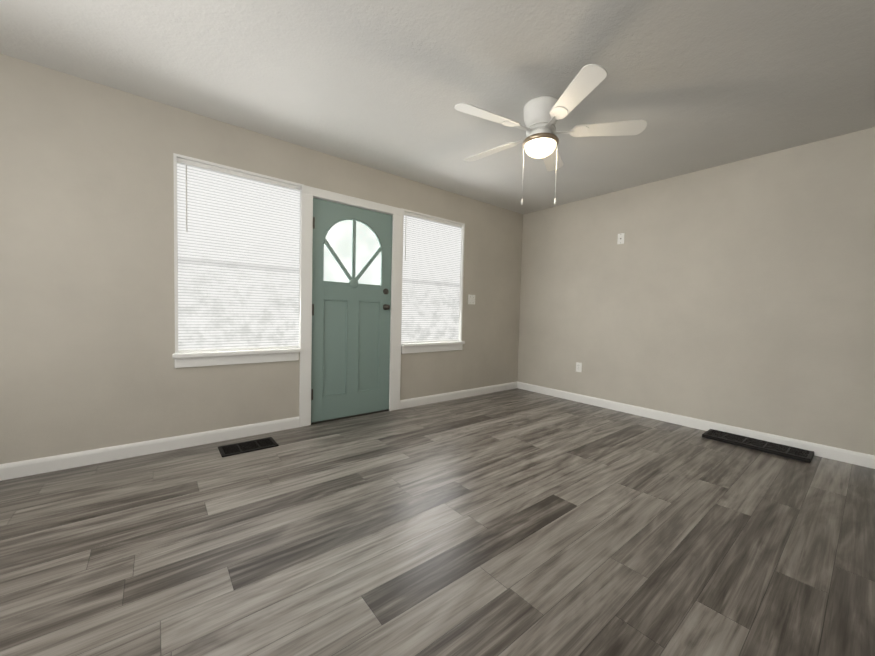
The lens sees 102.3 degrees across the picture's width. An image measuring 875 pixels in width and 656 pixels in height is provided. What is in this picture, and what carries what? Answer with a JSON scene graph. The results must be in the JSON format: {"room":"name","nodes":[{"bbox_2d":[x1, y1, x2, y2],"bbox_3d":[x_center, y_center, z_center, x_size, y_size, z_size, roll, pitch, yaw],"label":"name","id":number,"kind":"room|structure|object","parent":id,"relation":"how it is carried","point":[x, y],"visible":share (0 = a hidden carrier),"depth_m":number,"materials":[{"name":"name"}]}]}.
{"room":"empty living room","nodes":[
{"label":"empty living room","id":0,"kind":"room"},
{"bbox_2d":[0,53,522,463],"bbox_3d":[-1.067,-0.348,3.280,5.900,2.440,0.150,-1,3,-39],"label":"wall","id":1,"kind":"structure","parent":0,"point":[87,326],"depth_m":2.36,"materials":[{"name":"paint"}]},
{"bbox_2d":[0,416,299,480],"bbox_3d":[-2.225,0.840,2.318,2.570,0.093,0.016,-1,3,-39],"label":"baseboard","id":2,"kind":"structure","parent":1,"relation":"attached to","point":[18,469],"depth_m":2.42,"materials":[{"name":"white wood"}]},
{"bbox_2d":[172,153,303,367],"bbox_3d":[-1.567,-0.479,2.840,0.920,1.525,0.198,-1,3,-39],"label":"window","id":3,"kind":"structure","parent":1,"relation":"in","point":[237,241],"depth_m":2.78,"materials":[{"name":"white plastic"}]},
{"bbox_2d":[311,198,391,422],"bbox_3d":[-0.827,-0.150,3.423,0.840,2.016,0.167,-1,3,-39],"label":"door","id":4,"kind":"structure","parent":1,"relation":"in","point":[351,281],"depth_m":3.39,"materials":[{"name":"painted wood"},{"name":"glass"}]},
{"bbox_2d":[299,185,403,426],"bbox_3d":[-0.835,-0.185,3.462,1.045,2.111,0.172,-1,3,-39],"label":"door frame","id":5,"kind":"structure","parent":1,"relation":"attached to","point":[308,194],"depth_m":3.19,"materials":[{"name":"white painted wood"}]},
{"bbox_2d":[401,208,464,353],"bbox_3d":[-0.071,-0.494,4.039,0.925,1.525,0.198,-1,3,-39],"label":"window","id":6,"kind":"structure","parent":1,"relation":"in","point":[432,279],"depth_m":4.01,"materials":[{"name":"white plastic"}]},
{"bbox_2d":[400,381,517,408],"bbox_3d":[0.367,0.814,4.396,1.985,0.093,0.016,-1,3,-39],"label":"baseboard","id":7,"kind":"structure","parent":1,"relation":"attached to","point":[420,401],"depth_m":4.26,"materials":[{"name":"white wood"}]},
{"bbox_2d":[468,294,474,303],"bbox_3d":[0.429,-0.353,4.372,0.118,0.120,0.018,-1,3,-39],"label":"light switch","id":8,"kind":"object","parent":1,"relation":"attached to","point":[471,299],"visible":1,"depth_m":4.37,"materials":[{"name":"white plastic"}]},
{"bbox_2d":[0,388,874,655],"bbox_3d":[0.925,1.033,1.852,7.200,0.100,5.000,-1,3,-39],"label":"floor","id":9,"kind":"structure","parent":0,"point":[516,522],"depth_m":1.58,"materials":[{"name":"grey laminate"}]},
{"bbox_2d":[218,437,278,456],"bbox_3d":[-1.416,0.887,2.644,0.370,0.010,0.215,-1,3,-39],"label":"floor vent","id":10,"kind":"object","parent":9,"relation":"in","point":[245,447],"visible":1,"depth_m":2.63,"materials":[{"name":"black metal"}]},
{"bbox_2d":[702,429,813,462],"bbox_3d":[2.634,0.963,2.929,0.250,0.030,0.660,-1,3,-39],"label":"floor vent","id":11,"kind":"object","parent":9,"relation":"in","point":[799,454],"visible":1,"depth_m":2.87,"materials":[{"name":"black metal"}]},
{"bbox_2d":[0,0,874,213],"bbox_3d":[0.987,-1.504,1.743,7.200,0.100,5.000,-1,3,-39],"label":"ceiling","id":12,"kind":"structure","parent":0,"point":[387,86],"depth_m":2.05,"materials":[{"name":"paint"}]},
{"bbox_2d":[454,64,646,204],"bbox_3d":[0.654,-1.161,2.397,1.248,0.657,1.230,-1,3,-39],"label":"ceiling fan","id":13,"kind":"object","parent":12,"relation":"hanging from","point":[543,115],"visible":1,"depth_m":2.28,"materials":[{"name":"white"}]},
{"bbox_2d":[517,127,874,454],"bbox_3d":[2.739,-0.249,3.131,0.150,2.440,4.850,-1,3,-39],"label":"wall","id":14,"kind":"structure","parent":0,"point":[740,293],"depth_m":3.18,"materials":[{"name":"paint"}]},
{"bbox_2d":[576,362,581,371],"bbox_3d":[1.717,0.477,4.287,0.010,0.116,0.072,-1,3,-39],"label":"electrical outlet","id":15,"kind":"object","parent":14,"relation":"attached to","point":[578,367],"visible":1,"depth_m":4.29,"materials":[{"name":"white plastic"}]},
{"bbox_2d":[617,233,624,243],"bbox_3d":[2.021,-0.985,3.888,0.012,0.116,0.072,-1,3,-39],"label":"jack","id":16,"kind":"object","parent":14,"relation":"attached to","point":[620,240],"visible":1,"depth_m":3.88,"materials":[{"name":"white plastic"}]},
{"bbox_2d":[517,381,874,468],"bbox_3d":[2.147,0.885,3.750,0.016,0.093,3.255,-1,3,-39],"label":"baseboard","id":17,"kind":"structure","parent":14,"relation":"attached to","point":[847,456],"depth_m":3.28,"materials":[{"name":"white wood"}]}
]}

